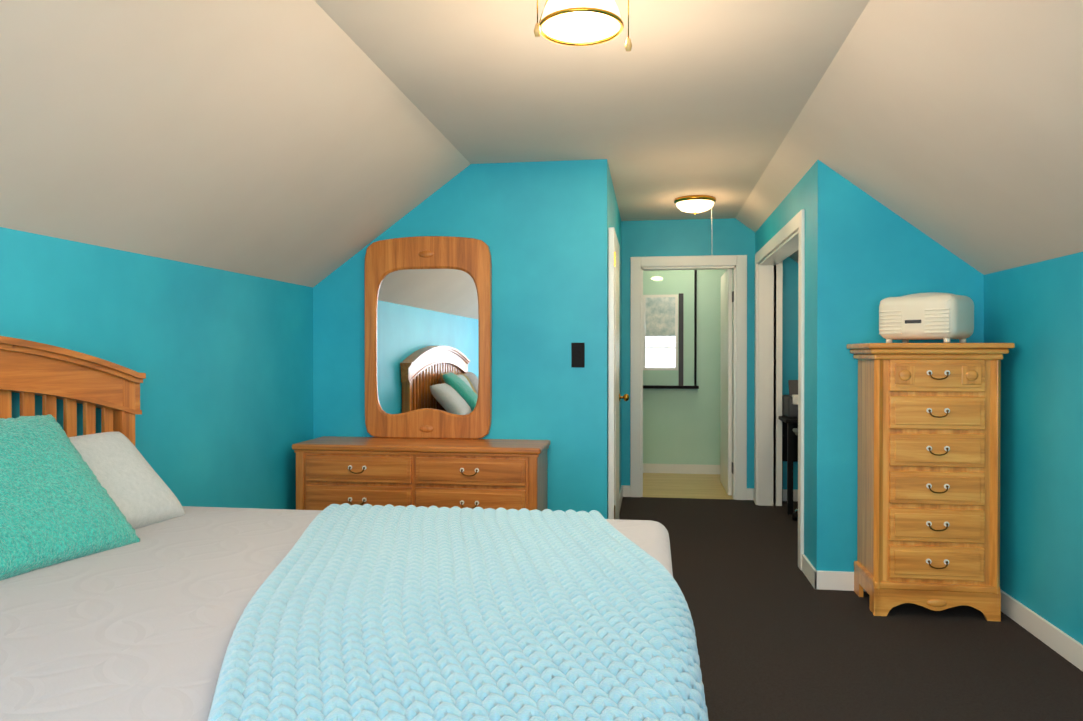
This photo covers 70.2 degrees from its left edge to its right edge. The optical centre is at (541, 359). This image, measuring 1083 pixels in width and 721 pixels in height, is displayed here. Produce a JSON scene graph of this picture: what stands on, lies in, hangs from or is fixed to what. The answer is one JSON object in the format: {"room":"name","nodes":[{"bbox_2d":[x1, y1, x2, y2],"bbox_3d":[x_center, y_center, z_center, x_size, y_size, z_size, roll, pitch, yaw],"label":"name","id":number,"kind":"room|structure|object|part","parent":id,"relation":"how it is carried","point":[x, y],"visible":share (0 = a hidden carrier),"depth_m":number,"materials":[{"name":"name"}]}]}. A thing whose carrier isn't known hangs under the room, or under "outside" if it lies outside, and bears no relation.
{"room":"bedroom","nodes":[
{"label":"bedroom","id":0,"kind":"room"},
{"bbox_2d":[0,227,312,509],"bbox_3d":[-1.969,0.263,1.770,0.120,1.990,6.620,0,0,8],"label":"wall","id":1,"kind":"structure","parent":0,"point":[222,360],"depth_m":3.60,"materials":[{"name":"blue paint"}]},
{"bbox_2d":[0,0,469,286],"bbox_3d":[-1.499,-0.759,1.695,1.230,0.946,6.620,0,0,8],"label":"ceiling","id":2,"kind":"structure","parent":0,"point":[304,143],"depth_m":2.80,"materials":[{"name":"paint"}]},
{"bbox_2d":[313,159,607,518],"bbox_3d":[-0.522,0.014,4.844,1.870,2.440,0.120,0,0,8],"label":"wall","id":3,"kind":"structure","parent":0,"point":[540,229],"depth_m":4.71,"materials":[{"name":"blue paint"}]},
{"bbox_2d":[571,343,584,366],"bbox_3d":[0.221,-0.024,4.670,0.080,0.150,0.012,0,0,8],"label":"switch plate","id":4,"kind":"object","parent":3,"relation":"attached to","point":[577,354],"visible":1,"depth_m":4.67,"materials":[{"name":"black plastic"}]},
{"bbox_2d":[314,0,869,220],"bbox_3d":[0.168,-1.213,2.563,1.822,0.050,8.820,0,0,8],"label":"ceiling","id":5,"kind":"structure","parent":0,"point":[681,98],"depth_m":3.32,"materials":[{"name":"paint"}]},
{"bbox_2d":[534,0,631,51],"bbox_3d":[0.095,-0.947,1.848,0.812,0.469,0.812,0,1,44],"label":"ceiling light","id":6,"kind":"object","parent":5,"relation":"hanging from","point":[578,22],"visible":1,"depth_m":1.88,"materials":[{"name":"white glass"}]},
{"bbox_3d":[0.095,-0.831,1.849,0.060,0.072,0.060,0,0,-1],"label":"bulb","id":7,"kind":"part","parent":6,"relation":"part of","materials":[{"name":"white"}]},
{"bbox_2d":[674,195,715,216],"bbox_3d":[1.164,-0.988,5.847,0.316,0.449,0.316,0,0,8],"label":"hall light","id":8,"kind":"object","parent":5,"relation":"attached to","point":[694,204],"visible":1,"depth_m":5.75,"materials":[{"name":"white glass"}]},
{"bbox_2d":[608,165,620,492],"bbox_3d":[0.500,0.007,5.808,0.120,2.440,2.080,0,0,8],"label":"wall","id":9,"kind":"structure","parent":0,"point":[614,219],"depth_m":6.04,"materials":[{"name":"blue paint"}]},
{"bbox_2d":[608,227,628,518],"bbox_3d":[0.516,0.206,5.096,0.106,2.028,0.788,0,0,8],"label":"hall door","id":10,"kind":"structure","parent":9,"relation":"in","point":[614,397],"depth_m":4.72,"materials":[{"name":"white wood"}]},
{"bbox_2d":[619,485,626,512],"bbox_3d":[0.559,1.177,5.741,0.023,0.100,2.214,0,0,8],"label":"baseboard","id":11,"kind":"structure","parent":9,"relation":"attached to","point":[623,491],"depth_m":6.75,"materials":[{"name":"white"}]},
{"bbox_2d":[643,473,732,498],"bbox_3d":[1.445,1.263,7.541,3.000,0.102,1.600,0,0,8],"label":"floor","id":12,"kind":"structure","parent":0,"point":[676,485],"depth_m":7.34,"materials":[{"name":"beige wood"}]},
{"bbox_2d":[643,269,732,464],"bbox_3d":[1.539,-0.011,8.185,3.040,2.440,0.120,0,0,8],"label":"wall","id":13,"kind":"structure","parent":0,"point":[681,426],"depth_m":8.09,"materials":[{"name":"green paint"}]},
{"bbox_2d":[643,270,698,388],"bbox_3d":[1.341,-0.341,8.104,0.610,1.300,0.089,0,0,8],"label":"bathroom mirror","id":14,"kind":"object","parent":13,"relation":"attached to","point":[669,329],"visible":0.83,"depth_m":8.13,"materials":[{"name":"black mirror"}]},
{"bbox_2d":[643,463,719,473],"bbox_3d":[1.529,1.159,8.127,2.800,0.100,0.014,0,0,8],"label":"baseboard","id":15,"kind":"structure","parent":13,"relation":"attached to","point":[647,468],"depth_m":8.13,"materials":[{"name":"white wood"}]},
{"bbox_2d":[621,218,797,489],"bbox_3d":[2.067,0.000,6.694,2.970,2.440,0.120,0,0,8],"label":"wall","id":16,"kind":"structure","parent":0,"point":[694,237],"depth_m":6.71,"materials":[{"name":"blue paint"}]},
{"bbox_2d":[630,255,746,499],"bbox_3d":[1.289,0.159,6.798,1.000,2.120,0.142,0,0,8],"label":"door frame","id":17,"kind":"structure","parent":16,"relation":"attached to","point":[738,263],"depth_m":6.73,"materials":[{"name":"white wood"}]},
{"bbox_2d":[720,269,733,494],"bbox_3d":[1.718,0.201,7.150,0.040,2.008,0.880,0,0,8],"label":"bathroom door","id":18,"kind":"structure","parent":16,"relation":"in","point":[726,462],"depth_m":6.97,"materials":[{"name":"white wood"}]},
{"bbox_2d":[783,489,797,500],"bbox_3d":[2.686,1.171,6.547,1.460,0.100,0.014,0,0,8],"label":"baseboard","id":19,"kind":"structure","parent":16,"relation":"attached to","point":[795,492],"depth_m":6.62,"materials":[{"name":"white"}]},
{"bbox_2d":[755,160,846,570],"bbox_3d":[1.725,0.074,5.400,0.120,2.313,2.540,0,0,8],"label":"wall","id":20,"kind":"structure","parent":0,"point":[821,192],"depth_m":4.15,"materials":[{"name":"blue paint"}]},
{"bbox_2d":[754,209,804,569],"bbox_3d":[1.750,0.174,5.509,0.180,2.110,2.060,0,0,8],"label":"door frame","id":21,"kind":"structure","parent":20,"relation":"attached to","point":[770,256],"depth_m":6.41,"materials":[{"name":"white wood"}]},
{"bbox_2d":[802,554,813,582],"bbox_3d":[1.504,1.188,4.344,0.014,0.100,0.330,0,0,8],"label":"baseboard","id":22,"kind":"structure","parent":20,"relation":"attached to","point":[806,564],"depth_m":4.36,"materials":[{"name":"white wood"}]},
{"bbox_2d":[619,497,1082,720],"bbox_3d":[0.504,1.303,2.398,4.900,0.100,8.850,0,0,8],"label":"floor carpet","id":23,"kind":"object","parent":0,"point":[779,637],"visible":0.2,"depth_m":3.34,"materials":[{"name":"brown carpet"}]},
{"bbox_2d":[0,336,708,720],"bbox_3d":[-0.744,0.584,1.930,2.253,1.345,2.140,0,0,8],"label":"bed","id":24,"kind":"object","parent":23,"relation":"on","point":[132,588],"visible":1,"depth_m":1.73,"materials":[{"name":"blue fabric"}]},
{"bbox_2d":[0,431,188,561],"bbox_3d":[-1.488,0.421,2.520,0.342,0.321,0.639,0,0,8],"label":"pillows","id":25,"kind":"object","parent":24,"relation":"on","point":[70,473],"depth_m":2.51,"materials":[{"name":"teal fabric"}]},
{"bbox_2d":[0,504,705,720],"bbox_3d":[-0.726,0.884,1.915,2.100,0.635,1.950,0,0,8],"label":"quilt","id":26,"kind":"object","parent":24,"relation":"on","point":[141,627],"depth_m":1.72,"materials":[{"name":"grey fabric"}]},
{"bbox_2d":[292,236,549,510],"bbox_3d":[-0.699,0.241,4.566,1.460,1.991,0.452,0,0,8],"label":"dresser","id":27,"kind":"object","parent":23,"relation":"on","point":[428,350],"visible":0.81,"depth_m":4.72,"materials":[{"name":"brown wood"}]},
{"bbox_2d":[364,236,491,438],"bbox_3d":[-0.706,-0.134,4.761,0.800,1.245,0.058,0,0,8],"label":"mirror","id":28,"kind":"object","parent":27,"relation":"on","point":[428,299],"depth_m":4.76,"materials":[{"name":"brown wood"}]},
{"bbox_2d":[778,414,797,514],"bbox_3d":[2.515,0.849,6.263,1.120,0.750,0.580,0,0,8],"label":"desk","id":29,"kind":"object","parent":23,"relation":"on","point":[789,446],"visible":0.27,"depth_m":6.09,"materials":[{"name":"black plastic"}]},
{"bbox_2d":[782,380,797,417],"bbox_3d":[2.219,0.324,6.311,0.440,0.295,0.400,0,0,8],"label":"printer","id":30,"kind":"object","parent":29,"relation":"on","point":[790,405],"visible":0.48,"depth_m":6.25,"materials":[{"name":"grey plastic"}]},
{"bbox_2d":[792,428,797,520],"bbox_3d":[2.196,0.697,5.700,0.631,1.055,0.630,0,0,8],"label":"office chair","id":31,"kind":"object","parent":23,"relation":"on","point":[795,513],"visible":0.1,"depth_m":5.83,"materials":[{"name":"black plastic"}]},
{"bbox_2d":[847,343,1014,621],"bbox_3d":[1.917,0.582,3.859,0.650,1.320,0.435,0,0,8],"label":"chest","id":32,"kind":"object","parent":23,"relation":"on","point":[928,494],"visible":1,"depth_m":3.69,"materials":[{"name":"brown wood"}]},
{"bbox_2d":[879,292,973,342],"bbox_3d":[1.915,-0.206,3.846,0.274,0.252,0.380,0,1,-40],"label":"radio","id":33,"kind":"object","parent":32,"relation":"on","point":[946,317],"visible":1,"depth_m":3.73,"materials":[{"name":"beige plastic"}]},
{"bbox_2d":[736,0,1082,274],"bbox_3d":[1.994,-0.504,2.306,1.868,1.465,8.820,0,0,8],"label":"ceiling","id":34,"kind":"structure","parent":0,"point":[954,127],"depth_m":2.93,"materials":[{"name":"paint"}]},
{"bbox_2d":[843,180,983,571],"bbox_3d":[2.335,0.084,4.090,1.460,2.313,0.120,0,0,8],"label":"wall","id":35,"kind":"structure","parent":0,"point":[865,254],"depth_m":4.11,"materials":[{"name":"blue paint"}]},
{"bbox_2d":[811,567,864,590],"bbox_3d":[1.883,1.190,4.096,0.834,0.100,0.014,0,0,8],"label":"baseboard","id":36,"kind":"structure","parent":35,"relation":"attached to","point":[822,580],"depth_m":4.14,"materials":[{"name":"white wood"}]},
{"bbox_2d":[983,252,1082,644],"bbox_3d":[1.933,0.274,0.977,0.120,1.980,6.160,0,0,8],"label":"wall","id":37,"kind":"structure","parent":0,"point":[1033,312],"depth_m":3.42,"materials":[{"name":"blue paint"}]},
{"bbox_2d":[1000,589,1082,670],"bbox_3d":[1.867,1.214,0.994,0.014,0.100,6.160,0,0,8],"label":"baseboard","id":38,"kind":"structure","parent":37,"relation":"attached to","point":[1060,642],"depth_m":3.38,"materials":[{"name":"white wood"}]}
]}

